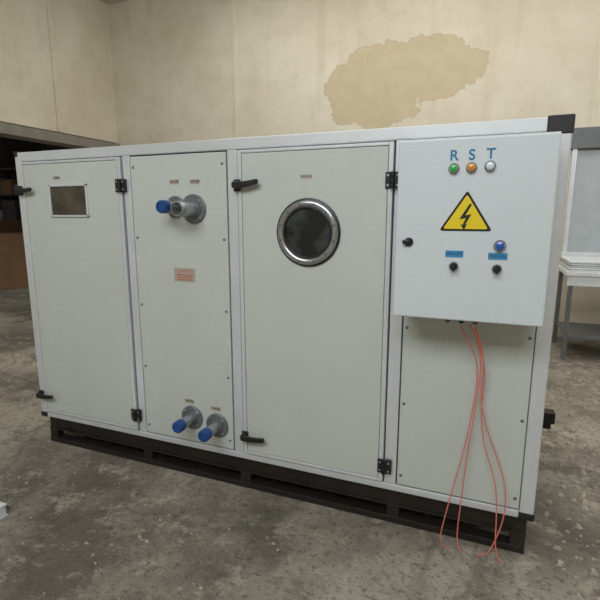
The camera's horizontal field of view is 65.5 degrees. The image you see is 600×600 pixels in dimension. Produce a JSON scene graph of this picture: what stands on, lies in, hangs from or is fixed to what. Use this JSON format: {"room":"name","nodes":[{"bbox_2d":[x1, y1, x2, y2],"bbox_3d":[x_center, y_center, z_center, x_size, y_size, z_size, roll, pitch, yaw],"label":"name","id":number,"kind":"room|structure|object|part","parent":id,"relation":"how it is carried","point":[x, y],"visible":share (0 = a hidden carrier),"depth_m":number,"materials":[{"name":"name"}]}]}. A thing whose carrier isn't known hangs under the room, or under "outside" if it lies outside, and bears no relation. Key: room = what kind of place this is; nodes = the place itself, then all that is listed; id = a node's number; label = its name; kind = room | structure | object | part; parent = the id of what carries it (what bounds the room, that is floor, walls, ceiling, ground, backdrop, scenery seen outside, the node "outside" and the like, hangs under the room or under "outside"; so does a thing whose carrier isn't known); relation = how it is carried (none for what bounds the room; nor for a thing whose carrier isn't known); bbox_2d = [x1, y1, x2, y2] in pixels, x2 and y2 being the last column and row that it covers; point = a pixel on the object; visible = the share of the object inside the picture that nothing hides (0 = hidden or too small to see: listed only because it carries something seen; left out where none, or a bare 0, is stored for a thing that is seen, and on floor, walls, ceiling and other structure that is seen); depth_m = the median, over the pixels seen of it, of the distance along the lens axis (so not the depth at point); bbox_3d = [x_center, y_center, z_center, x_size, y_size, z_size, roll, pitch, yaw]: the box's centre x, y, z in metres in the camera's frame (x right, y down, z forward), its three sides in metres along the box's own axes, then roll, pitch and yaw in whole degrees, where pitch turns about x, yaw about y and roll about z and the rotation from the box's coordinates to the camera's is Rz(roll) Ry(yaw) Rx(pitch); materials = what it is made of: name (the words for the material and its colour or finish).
{"room":"industrial workshop","nodes":[
{"label":"industrial workshop","id":0,"kind":"room"},
{"bbox_2d":[0,137,40,209],"bbox_3d":[-10.656,-2.408,8.354,0.200,4.600,14.200,4,11,21],"label":"wall","id":1,"kind":"structure","parent":0,"point":[8,146],"depth_m":13.55,"materials":[{"name":"black"}]},
{"bbox_2d":[41,143,74,150],"bbox_3d":[-4.644,-3.346,13.409,7.170,4.600,0.200,4,11,21],"label":"wall","id":2,"kind":"structure","parent":0,"point":[44,147],"depth_m":14.26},
{"bbox_2d":[0,0,117,142],"bbox_3d":[-4.695,-2.768,3.248,0.200,2.030,9.400,4,11,21],"label":"wall","id":3,"kind":"structure","parent":0,"point":[80,28],"depth_m":6.42,"materials":[{"name":"paint"}]},
{"bbox_2d":[45,0,60,130],"bbox_3d":[-3.342,-3.331,6.285,0.030,2.010,0.040,4,11,21],"label":"trim","id":4,"kind":"structure","parent":3,"relation":"attached to","point":[48,11],"depth_m":6.30,"materials":[{"name":"paint"}]},
{"bbox_2d":[0,122,119,148],"bbox_3d":[-4.081,-1.965,4.953,0.290,0.130,5.698,4,11,21],"label":"trim","id":5,"kind":"structure","parent":3,"relation":"attached to","point":[7,130],"depth_m":6.32,"materials":[{"name":"concrete"}]},
{"bbox_2d":[100,0,128,4],"bbox_3d":[-2.377,-4.098,4.580,17.700,0.100,14.400,4,11,21],"label":"ceiling","id":6,"kind":"structure","parent":0,"point":[108,2],"depth_m":7.03,"materials":[{"name":"paint"}]},
{"bbox_2d":[156,200,170,213],"bbox_3d":[-0.663,-0.452,2.259,0.064,0.064,0.049,4,11,21],"label":"cap","id":7,"kind":"object","parent":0,"point":[162,206],"depth_m":2.24,"materials":[{"name":"blue plastic"}]},
{"bbox_2d":[240,436,263,442],"bbox_3d":[-0.243,0.712,2.374,0.135,0.035,0.016,4,11,21],"label":"lever","id":8,"kind":"object","parent":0,"point":[242,438],"depth_m":2.37,"materials":[{"name":"black plastic"}]},
{"bbox_2d":[29,141,535,508],"bbox_3d":[-0.118,-0.061,2.878,2.804,1.583,1.168,4,11,21],"label":"carcass","id":9,"kind":"object","parent":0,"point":[383,141],"visible":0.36,"depth_m":2.09},
{"bbox_2d":[15,153,46,411],"bbox_3d":[-1.630,-0.059,2.863,0.046,1.623,0.046,4,11,21],"label":"post","id":10,"kind":"object","parent":9,"relation":"attached to","point":[18,158],"visible":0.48,"depth_m":2.83,"materials":[{"name":"metal"}]},
{"bbox_2d":[41,411,47,416],"bbox_3d":[-1.628,0.725,3.011,0.053,0.032,0.059,4,11,21],"label":"left bottom front corner","id":11,"kind":"object","parent":10,"relation":"attached to","point":[43,413],"visible":0.46,"depth_m":2.98,"materials":[{"name":"black plastic"}]},
{"bbox_2d":[19,157,139,429],"bbox_3d":[-1.274,-0.022,2.705,0.731,1.524,0.032,4,11,21],"label":"door leaf","id":12,"kind":"structure","parent":9,"relation":"attached to","point":[78,266],"depth_m":2.68,"materials":[{"name":"paint"}]},
{"bbox_3d":[-1.604,-0.046,2.834,0.020,1.524,0.032,4,11,21],"label":"left door edge","id":13,"kind":"part","parent":12,"relation":"part of","materials":[{"name":"white metal"}]},
{"bbox_3d":[-1.274,-0.764,2.567,0.691,0.014,0.032,4,11,21],"label":"left door edge","id":14,"kind":"part","parent":12,"relation":"part of","materials":[{"name":"white metal"}]},
{"bbox_2d":[48,184,89,216],"bbox_3d":[-1.288,-0.552,2.593,0.280,0.178,0.012,4,11,21],"label":"window","id":15,"kind":"structure","parent":12,"relation":"attached to","point":[66,200],"depth_m":2.59,"materials":[{"name":"glass"}]},
{"bbox_3d":[-1.288,-0.634,2.577,0.280,0.011,0.011,4,11,21],"label":"sight window frame","id":16,"kind":"part","parent":15,"relation":"part of","materials":[{"name":"white metal"}]},
{"bbox_3d":[-1.274,0.721,2.843,0.691,0.014,0.032,4,11,21],"label":"left door edge","id":17,"kind":"part","parent":12,"relation":"part of","materials":[{"name":"silver metal"}]},
{"bbox_3d":[-0.944,0.002,2.576,0.020,1.524,0.032,4,11,21],"label":"left door edge","id":18,"kind":"part","parent":12,"relation":"part of","materials":[{"name":"white metal"}]},
{"bbox_3d":[-1.631,0.596,2.943,0.036,0.056,0.012,4,11,21],"label":"plate","id":19,"kind":"object","parent":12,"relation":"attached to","visible":0},
{"bbox_3d":[-1.638,0.597,2.926,0.038,0.038,0.027,4,11,21],"label":"boss","id":20,"kind":"object","parent":19,"relation":"attached to","visible":0},
{"bbox_2d":[36,394,52,398],"bbox_3d":[-1.589,0.601,2.898,0.135,0.035,0.016,4,11,21],"label":"door lever","id":21,"kind":"object","parent":20,"relation":"attached to","point":[40,396],"visible":1,"depth_m":2.89,"materials":[{"name":"black plastic"}]},
{"bbox_2d":[130,152,234,448],"bbox_3d":[-0.612,0.026,2.451,0.568,1.522,0.023,4,11,21],"label":"panel","id":22,"kind":"object","parent":9,"relation":"attached to","point":[186,329],"visible":0.98,"depth_m":2.43,"materials":[{"name":"paint"}]},
{"bbox_2d":[169,179,178,183],"bbox_3d":[-0.630,-0.591,2.330,0.055,0.022,0.002,4,11,21],"label":"label","id":23,"kind":"object","parent":22,"relation":"attached to","point":[174,182],"visible":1,"depth_m":2.33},
{"bbox_2d":[168,196,182,217],"bbox_3d":[-0.629,-0.467,2.343,0.110,0.110,0.020,4,11,21],"label":"flange","id":24,"kind":"object","parent":22,"relation":"attached to","point":[173,198],"visible":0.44,"depth_m":2.33,"materials":[{"name":"silver metal"}]},
{"bbox_2d":[174,268,195,281],"bbox_3d":[-0.594,-0.129,2.402,0.128,0.070,0.002,4,11,21],"label":"plate","id":25,"kind":"object","parent":22,"relation":"attached to","point":[176,270],"visible":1,"depth_m":2.40,"materials":[{"name":"paper"}]},
{"bbox_2d":[182,405,202,428],"bbox_3d":[-0.589,0.640,2.532,0.132,0.132,0.020,4,11,21],"label":"flange","id":26,"kind":"object","parent":22,"relation":"attached to","point":[198,417],"visible":0.83,"depth_m":2.52,"materials":[{"name":"silver metal"}]},
{"bbox_2d":[172,414,194,432],"bbox_3d":[-0.614,0.651,2.471,0.064,0.064,0.139,4,11,21],"label":"drain pipe","id":27,"kind":"object","parent":26,"relation":"attached to","point":[189,419],"depth_m":2.42,"materials":[{"name":"blue plastic"}]},
{"bbox_3d":[-0.631,0.659,2.430,0.064,0.064,0.049,4,11,21],"label":"left drain cap","id":28,"kind":"part","parent":27,"relation":"part of","materials":[{"name":"blue plastic"}]},
{"bbox_2d":[182,194,205,223],"bbox_3d":[-0.531,-0.450,2.306,0.144,0.144,0.020,4,11,21],"label":"flange","id":29,"kind":"object","parent":22,"relation":"attached to","point":[201,206],"visible":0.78,"depth_m":2.29,"materials":[{"name":"silver metal"}]},
{"bbox_2d":[170,201,196,215],"bbox_3d":[-0.555,-0.439,2.247,0.068,0.068,0.135,4,11,21],"label":"pipe","id":30,"kind":"object","parent":29,"relation":"attached to","point":[176,207],"visible":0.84,"depth_m":2.23,"materials":[{"name":"silver metal"}]},
{"bbox_2d":[190,179,199,183],"bbox_3d":[-0.516,-0.581,2.286,0.055,0.022,0.002,4,11,21],"label":"label","id":31,"kind":"object","parent":22,"relation":"attached to","point":[191,182],"visible":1,"depth_m":2.29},
{"bbox_2d":[206,413,227,437],"bbox_3d":[-0.444,0.670,2.479,0.132,0.132,0.020,4,11,21],"label":"flange","id":32,"kind":"object","parent":22,"relation":"attached to","point":[217,418],"visible":0.8,"depth_m":2.47,"materials":[{"name":"grey metal"}]},
{"bbox_2d":[198,422,219,441],"bbox_3d":[-0.468,0.681,2.418,0.064,0.064,0.139,4,11,21],"label":"drain pipe","id":33,"kind":"object","parent":32,"relation":"attached to","point":[214,427],"depth_m":2.37,"materials":[{"name":"blue plastic"}]},
{"bbox_3d":[-0.485,0.689,2.377,0.064,0.064,0.049,4,11,21],"label":"right drain cap","id":34,"kind":"part","parent":33,"relation":"part of","materials":[{"name":"blue plastic"}]},
{"bbox_2d":[20,117,547,161],"bbox_3d":[-0.334,-0.737,2.213,2.742,0.052,0.046,4,11,21],"label":"rail","id":35,"kind":"object","parent":9,"relation":"attached to","point":[529,125],"visible":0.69,"depth_m":2.04,"materials":[{"name":"metal"}]},
{"bbox_2d":[397,316,535,508],"bbox_3d":[0.692,0.121,1.941,0.515,1.522,0.023,4,11,21],"label":"panel","id":36,"kind":"object","parent":9,"relation":"attached to","point":[439,370],"visible":0.56,"depth_m":1.99,"materials":[{"name":"paint"}]},
{"bbox_2d":[393,131,561,326],"bbox_3d":[0.637,-0.247,1.744,0.527,0.683,0.250,4,11,21],"label":"control box","id":37,"kind":"object","parent":36,"relation":"attached to","point":[475,214],"visible":1,"depth_m":1.65,"materials":[{"name":"paint"}]},
{"bbox_2d":[448,163,459,173],"bbox_3d":[0.538,-0.461,1.631,0.037,0.037,0.024,4,11,21],"label":"lamp","id":38,"kind":"object","parent":37,"relation":"attached to","point":[453,168],"depth_m":1.63,"materials":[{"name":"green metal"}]},
{"bbox_2d":[466,162,476,172],"bbox_3d":[0.592,-0.458,1.610,0.037,0.037,0.024,4,11,21],"label":"lamp","id":39,"kind":"object","parent":37,"relation":"attached to","point":[471,167],"depth_m":1.61,"materials":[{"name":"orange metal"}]},
{"bbox_2d":[440,323,505,562],"bbox_3d":[0.734,0.601,1.911,0.265,1.030,0.114,4,11,21],"label":"cable bundle","id":40,"kind":"object","parent":37,"relation":"hanging from","point":[480,348],"visible":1,"depth_m":1.95,"materials":[{"name":"red plastic"}]},
{"bbox_2d":[484,160,495,171],"bbox_3d":[0.648,-0.457,1.588,0.037,0.037,0.024,4,11,21],"label":"lamp","id":41,"kind":"object","parent":37,"relation":"attached to","point":[489,165],"depth_m":1.59,"materials":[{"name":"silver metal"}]},
{"bbox_2d":[519,133,571,514],"bbox_3d":[0.965,0.130,1.848,0.056,1.623,0.046,4,11,21],"label":"post","id":42,"kind":"object","parent":9,"relation":"attached to","point":[543,337],"visible":0.59,"depth_m":1.84,"materials":[{"name":"metal"}]},
{"bbox_2d":[518,512,534,521],"bbox_3d":[0.967,0.913,1.995,0.062,0.032,0.059,4,11,21],"label":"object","id":43,"kind":"object","parent":42,"relation":"attached to","point":[523,516],"visible":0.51,"depth_m":1.97,"materials":[{"name":"black plastic"}]},
{"bbox_2d":[542,423,550,428],"bbox_3d":[1.500,0.780,3.014,0.218,0.078,0.008,4,11,21],"label":"skid lug web","id":44,"kind":"object","parent":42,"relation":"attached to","point":[547,426],"depth_m":2.98},
{"bbox_2d":[543,408,555,421],"bbox_3d":[1.565,0.726,2.938,0.070,0.057,0.080,4,11,21],"label":"plate","id":45,"kind":"object","parent":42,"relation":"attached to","point":[549,414],"depth_m":2.91,"materials":[{"name":"black metal"}]},
{"bbox_2d":[546,114,575,133],"bbox_3d":[0.955,-0.641,1.712,0.089,0.067,0.059,4,11,21],"label":"right top front corner","id":46,"kind":"object","parent":42,"relation":"attached to","point":[565,123],"visible":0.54,"depth_m":1.68,"materials":[{"name":"black plastic"}]},
{"bbox_2d":[0,287,599,599],"bbox_3d":[-2.377,0.523,5.438,17.700,0.100,14.400,4,11,21],"label":"floor","id":47,"kind":"structure","parent":0,"point":[34,568],"depth_m":2.16,"materials":[{"name":"concrete"}]},
{"bbox_2d":[0,502,7,519],"bbox_3d":[-2.068,1.067,2.064,1.010,0.060,0.890,4,11,21],"label":"panel","id":48,"kind":"object","parent":47,"relation":"on","point":[3,513],"visible":1,"depth_m":2.27,"materials":[{"name":"white metal"}]},
{"bbox_2d":[0,168,21,219],"bbox_3d":[-5.613,-2.017,11.727,5.571,2.600,0.760,4,11,21],"label":"storage shelf","id":49,"kind":"object","parent":47,"relation":"on","point":[10,210],"visible":0.05,"depth_m":12.13,"materials":[{"name":"grey metal"}]},
{"bbox_2d":[0,220,22,232],"bbox_3d":[-6.964,-1.150,10.595,0.904,1.308,0.903,2,11,10],"label":"cardboard box","id":50,"kind":"object","parent":47,"relation":"on","point":[6,226],"visible":0.33,"depth_m":10.50,"materials":[{"name":"cardboard"}]},
{"bbox_2d":[0,233,28,289],"bbox_3d":[-5.923,-0.814,9.469,0.954,1.058,0.803,9,14,41],"label":"cardboard box","id":51,"kind":"object","parent":47,"relation":"on","point":[13,268],"visible":0.63,"depth_m":9.11,"materials":[{"name":"cardboard"}]},
{"bbox_2d":[51,434,523,553],"bbox_3d":[-0.315,0.990,2.555,2.794,0.034,0.060,4,11,21],"label":"rail","id":52,"kind":"object","parent":47,"relation":"on","point":[471,534],"visible":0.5,"depth_m":2.40,"materials":[{"name":"black metal"}]},
{"bbox_2d":[50,428,63,436],"bbox_3d":[-1.585,0.853,3.044,0.060,0.065,0.050,4,11,21],"label":"post","id":53,"kind":"object","parent":52,"relation":"on","point":[54,432],"visible":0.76,"depth_m":3.02,"materials":[{"name":"black metal"}]},
{"bbox_2d":[144,449,157,458],"bbox_3d":[-0.887,0.903,2.770,0.060,0.065,0.050,4,11,21],"label":"post","id":54,"kind":"object","parent":52,"relation":"on","point":[149,454],"visible":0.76,"depth_m":2.75,"materials":[{"name":"black metal"}]},
{"bbox_2d":[49,426,525,535],"bbox_3d":[-0.315,0.913,2.541,2.794,0.010,0.060,4,11,21],"label":"flange","id":55,"kind":"object","parent":54,"relation":"on","point":[53,427],"visible":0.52,"depth_m":2.37,"materials":[{"name":"black metal"}]},
{"bbox_2d":[57,418,511,528],"bbox_3d":[-0.320,0.874,2.521,2.794,0.083,0.008,4,11,21],"label":"front skid web","id":56,"kind":"object","parent":55,"relation":"on","point":[469,513],"visible":0.56,"depth_m":2.39,"materials":[{"name":"black metal"}]},
{"bbox_2d":[50,417,57,426],"bbox_3d":[-1.382,0.692,3.534,0.060,0.073,1.140,4,11,21],"label":"member","id":57,"kind":"object","parent":56,"relation":"attached to","point":[53,420],"visible":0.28,"depth_m":3.01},
{"bbox_2d":[144,437,152,447],"bbox_3d":[-0.683,0.742,3.260,0.060,0.073,1.140,4,11,21],"label":"member","id":58,"kind":"object","parent":56,"relation":"attached to","point":[147,441],"visible":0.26,"depth_m":2.74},
{"bbox_2d":[241,458,250,470],"bbox_3d":[-0.079,0.786,3.024,0.060,0.073,1.140,4,11,21],"label":"member","id":59,"kind":"object","parent":56,"relation":"attached to","point":[245,463],"visible":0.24,"depth_m":2.50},
{"bbox_2d":[387,489,399,503],"bbox_3d":[0.655,0.839,2.737,0.060,0.073,1.140,4,11,21],"label":"member","id":60,"kind":"object","parent":56,"relation":"attached to","point":[392,496],"visible":0.24,"depth_m":2.22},
{"bbox_2d":[511,516,526,532],"bbox_3d":[1.158,0.876,2.540,0.060,0.073,1.140,4,11,21],"label":"member","id":61,"kind":"object","parent":56,"relation":"attached to","point":[517,524],"visible":0.24,"depth_m":2.02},
{"bbox_3d":[-0.315,0.834,2.526,2.794,0.009,0.060,4,11,21],"label":"flange","id":62,"kind":"object","parent":56,"relation":"attached to","visible":0},
{"bbox_2d":[47,411,518,516],"bbox_3d":[-0.334,0.816,2.501,2.742,0.035,0.046,4,11,21],"label":"rail","id":63,"kind":"object","parent":62,"relation":"on","point":[467,502],"visible":0.69,"depth_m":2.33,"materials":[{"name":"metal"}]},
{"bbox_2d":[120,156,146,431],"bbox_3d":[-0.905,0.005,2.567,0.052,1.536,0.060,4,11,21],"label":"front mullion","id":64,"kind":"object","parent":63,"relation":"on","point":[125,159],"depth_m":2.54,"materials":[{"name":"metal"}]},
{"bbox_3d":[-0.924,-0.599,2.441,0.028,0.068,0.020,4,11,21],"label":"left door hinge top leaf","id":65,"kind":"part","parent":64,"relation":"part of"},
{"bbox_2d":[136,409,141,420],"bbox_3d":[-0.924,0.661,2.675,0.028,0.068,0.020,4,11,21],"label":"hinge","id":66,"kind":"object","parent":64,"relation":"attached to","point":[139,414],"depth_m":2.67,"materials":[{"name":"black plastic"}]},
{"bbox_2d":[227,150,243,451],"bbox_3d":[-0.314,0.046,2.347,0.052,1.536,0.040,4,11,21],"label":"front mullion","id":67,"kind":"object","parent":63,"relation":"on","point":[231,154],"visible":0.76,"depth_m":2.32,"materials":[{"name":"metal"}]},
{"bbox_2d":[233,179,240,191],"bbox_3d":[-0.296,-0.539,2.192,0.036,0.056,0.012,4,11,21],"label":"boss","id":68,"kind":"object","parent":67,"relation":"attached to","point":[239,189],"depth_m":2.19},
{"bbox_2d":[232,179,257,187],"bbox_3d":[-0.254,-0.536,2.147,0.135,0.040,0.016,4,11,21],"label":"lever","id":69,"kind":"object","parent":68,"relation":"attached to","point":[241,184],"depth_m":2.14,"materials":[{"name":"black plastic"}]},
{"bbox_2d":[384,140,402,483],"bbox_3d":[0.426,0.100,2.057,0.054,1.536,0.040,4,11,21],"label":"front mullion","id":70,"kind":"object","parent":63,"relation":"on","point":[395,332],"visible":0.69,"depth_m":2.08,"materials":[{"name":"metal"}]},
{"bbox_2d":[241,146,388,476],"bbox_3d":[0.051,0.074,2.188,0.686,1.492,0.030,4,11,21],"label":"door","id":71,"kind":"structure","parent":70,"relation":"attached to","point":[314,334],"depth_m":2.17,"materials":[{"name":"white metal"}]},
{"bbox_2d":[237,150,247,452],"bbox_3d":[-0.279,0.050,2.316,0.020,1.524,0.032,4,11,21],"label":"fan door edge","id":72,"kind":"object","parent":71,"relation":"attached to","point":[239,160],"visible":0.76,"depth_m":2.29,"materials":[{"name":"metal"}]},
{"bbox_2d":[300,174,311,178],"bbox_3d":[0.028,-0.548,2.065,0.055,0.018,0.002,4,11,21],"label":"label","id":73,"kind":"object","parent":71,"relation":"attached to","point":[302,176],"visible":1,"depth_m":2.07,"materials":[{"name":"paper"}]},
{"bbox_2d":[278,200,337,264],"bbox_3d":[0.033,-0.302,2.096,0.290,0.290,0.024,4,11,21],"label":"porthole ring","id":74,"kind":"object","parent":71,"relation":"attached to","point":[318,205],"visible":0.99,"depth_m":2.08,"materials":[{"name":"silver metal"}]},
{"bbox_2d":[285,209,329,256],"bbox_3d":[0.033,-0.302,2.096,0.226,0.226,0.003,4,11,21],"label":"glass","id":75,"kind":"object","parent":74,"relation":"in","point":[307,232],"depth_m":2.09,"materials":[{"name":"black glass"}]},
{"bbox_2d":[283,206,331,258],"bbox_3d":[0.031,-0.302,2.092,0.234,0.234,0.007,4,11,21],"label":"porthole inner lip","id":76,"kind":"object","parent":74,"relation":"attached to","point":[305,207],"depth_m":2.09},
{"bbox_2d":[277,198,340,266],"bbox_3d":[0.035,-0.303,2.101,0.306,0.306,0.012,4,11,21],"label":"porthole gasket","id":77,"kind":"object","parent":71,"relation":"attached to","point":[338,224],"depth_m":2.07,"materials":[{"name":"black rubber"}]},
{"bbox_2d":[247,451,377,480],"bbox_3d":[0.051,0.817,2.325,0.690,0.014,0.032,4,11,21],"label":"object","id":78,"kind":"structure","parent":71,"relation":"attached to","point":[248,452],"depth_m":2.30,"materials":[{"name":"silver metal"}]},
{"bbox_2d":[241,142,388,152],"bbox_3d":[0.051,-0.668,2.049,0.690,0.014,0.032,4,11,21],"label":"fan door edge","id":79,"kind":"object","parent":71,"relation":"attached to","point":[374,144],"visible":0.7,"depth_m":2.02,"materials":[{"name":"metal"}]},
{"bbox_2d":[377,141,394,481],"bbox_3d":[0.377,0.099,2.055,0.024,1.524,0.040,4,11,21],"label":"fan door edge","id":80,"kind":"object","parent":71,"relation":"attached to","point":[392,143],"depth_m":2.04,"materials":[{"name":"metal"}]},
{"bbox_3d":[0.371,0.769,2.165,0.024,0.068,0.009,4,11,21],"label":"bottom fan door hinge leaf","id":81,"kind":"part","parent":80,"relation":"part of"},
{"bbox_2d":[385,172,389,188],"bbox_3d":[0.366,-0.497,1.932,0.024,0.068,0.009,4,11,21],"label":"leaf","id":82,"kind":"object","parent":80,"relation":"attached to","point":[387,178],"depth_m":1.93,"materials":[{"name":"black plastic"}]},
{"bbox_2d":[390,177,394,182],"bbox_3d":[0.380,-0.494,1.920,0.020,0.022,0.020,4,11,21],"label":"hinge","id":83,"kind":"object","parent":82,"relation":"attached to","point":[392,179],"depth_m":1.91,"materials":[{"name":"black metal"}]},
{"bbox_2d":[390,171,394,176],"bbox_3d":[0.380,-0.517,1.915,0.020,0.022,0.020,4,11,21],"label":"hinge knuckle","id":84,"kind":"object","parent":82,"relation":"attached to","point":[392,173],"depth_m":1.91,"materials":[{"name":"black plastic"}]},
{"bbox_2d":[385,459,391,474],"bbox_3d":[0.409,0.771,2.156,0.028,0.068,0.020,4,11,21],"label":"hinge","id":85,"kind":"object","parent":70,"relation":"attached to","point":[388,467],"depth_m":2.15,"materials":[{"name":"black metal"}]},
{"bbox_2d":[394,171,397,188],"bbox_3d":[0.403,-0.495,1.923,0.028,0.068,0.020,4,11,21],"label":"leaf","id":86,"kind":"object","parent":70,"relation":"attached to","point":[396,172],"depth_m":1.92,"materials":[{"name":"black plastic"}]},
{"bbox_2d":[241,471,254,481],"bbox_3d":[-0.283,0.947,2.534,0.060,0.065,0.050,4,11,21],"label":"post","id":87,"kind":"object","parent":52,"relation":"on","point":[248,477],"visible":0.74,"depth_m":2.51,"materials":[{"name":"black metal"}]},
{"bbox_2d":[386,505,400,516],"bbox_3d":[0.451,1.000,2.247,0.060,0.065,0.050,4,11,21],"label":"post","id":88,"kind":"object","parent":52,"relation":"on","point":[390,510],"visible":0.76,"depth_m":2.23,"materials":[{"name":"black metal"}]},
{"bbox_2d":[509,532,524,546],"bbox_3d":[0.955,1.037,2.050,0.060,0.065,0.050,4,11,21],"label":"post","id":89,"kind":"object","parent":52,"relation":"on","point":[516,539],"visible":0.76,"depth_m":2.03,"materials":[{"name":"black metal"}]},
{"bbox_2d":[0,336,599,599],"bbox_3d":[-0.364,0.772,3.770,7.572,0.018,4.678,4,11,21],"label":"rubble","id":90,"kind":"object","parent":47,"relation":"on","point":[560,562],"visible":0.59,"depth_m":2.50,"materials":[{"name":"stone"}]},
{"bbox_2d":[552,264,599,359],"bbox_3d":[3.743,0.171,4.592,2.160,0.900,0.800,4,11,21],"label":"workbench","id":91,"kind":"object","parent":47,"relation":"on","point":[572,330],"visible":0.94,"depth_m":4.69,"materials":[{"name":"white metal"}]},
{"bbox_3d":[2.925,0.063,5.286,0.040,0.860,0.040,4,11,21],"label":"leg","id":92,"kind":"part","parent":91,"relation":"part of","materials":[{"name":"grey metal"}]},
{"bbox_3d":[2.673,0.178,4.665,0.040,0.860,0.040,4,11,21],"label":"leg","id":93,"kind":"part","parent":91,"relation":"part of","materials":[{"name":"grey metal"}]},
{"bbox_2d":[556,321,599,340],"bbox_3d":[3.747,0.381,4.640,2.040,0.030,0.680,4,11,21],"label":"shelf","id":94,"kind":"object","parent":91,"relation":"attached to","point":[584,331],"depth_m":4.85,"materials":[{"name":"grey metal"}]},
{"bbox_2d":[560,256,599,271],"bbox_3d":[3.506,-0.330,4.558,1.626,0.096,0.667,4,11,21],"label":"stack","id":95,"kind":"object","parent":91,"relation":"on","point":[572,263],"visible":1,"depth_m":4.54,"materials":[{"name":"white paper"}]},
{"bbox_2d":[108,0,599,336],"bbox_3d":[1.897,-1.929,5.770,10.330,4.600,0.200,4,11,21],"label":"wall","id":96,"kind":"structure","parent":0,"point":[303,66],"depth_m":5.96,"materials":[{"name":"paint"}]},
{"bbox_2d":[231,0,236,137],"bbox_3d":[-0.922,-2.112,6.756,0.030,4.580,0.019,4,11,21],"label":"trim","id":97,"kind":"structure","parent":96,"relation":"attached to","point":[232,1],"depth_m":6.54,"materials":[{"name":"paint"}]},
{"bbox_2d":[560,252,599,256],"bbox_3d":[4.171,-0.442,4.938,2.500,0.060,0.137,4,11,21],"label":"sill","id":98,"kind":"structure","parent":96,"relation":"attached to","point":[584,254],"depth_m":5.27,"materials":[{"name":"white metal"}]},
{"bbox_2d":[561,149,576,251],"bbox_3d":[3.060,-1.099,5.299,0.045,1.180,0.077,4,11,21],"label":"mullion","id":99,"kind":"object","parent":98,"relation":"on","point":[574,151],"visible":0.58,"depth_m":5.26,"materials":[{"name":"metal"}]},
{"bbox_2d":[567,150,599,252],"bbox_3d":[4.188,-1.030,4.873,2.380,1.120,0.030,4,11,21],"label":"glass","id":100,"kind":"object","parent":98,"relation":"on","point":[584,228],"visible":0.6,"depth_m":5.24,"materials":[{"name":"white glass"}]},
{"bbox_2d":[571,126,599,149],"bbox_3d":[4.178,-1.704,4.724,2.500,0.220,0.098,4,11,21],"label":"lintel","id":101,"kind":"object","parent":96,"relation":"attached to","point":[583,137],"visible":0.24,"depth_m":5.09,"materials":[{"name":"grey metal"}]},
{"bbox_3d":[-1.631,-0.636,2.714,0.036,0.056,0.012,4,11,21],"label":"plate","id":102,"kind":"object","parent":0,"visible":0},
{"bbox_3d":[-1.638,-0.635,2.698,0.038,0.038,0.027,4,11,21],"label":"boss","id":103,"kind":"object","parent":102,"relation":"attached to","visible":0},
{"bbox_2d":[13,187,31,192],"bbox_3d":[-1.589,-0.628,2.670,0.135,0.030,0.016,4,11,21],"label":"lever","id":104,"kind":"object","parent":103,"relation":"attached to","point":[16,190],"visible":1,"depth_m":2.66,"materials":[{"name":"black plastic"}]}
]}

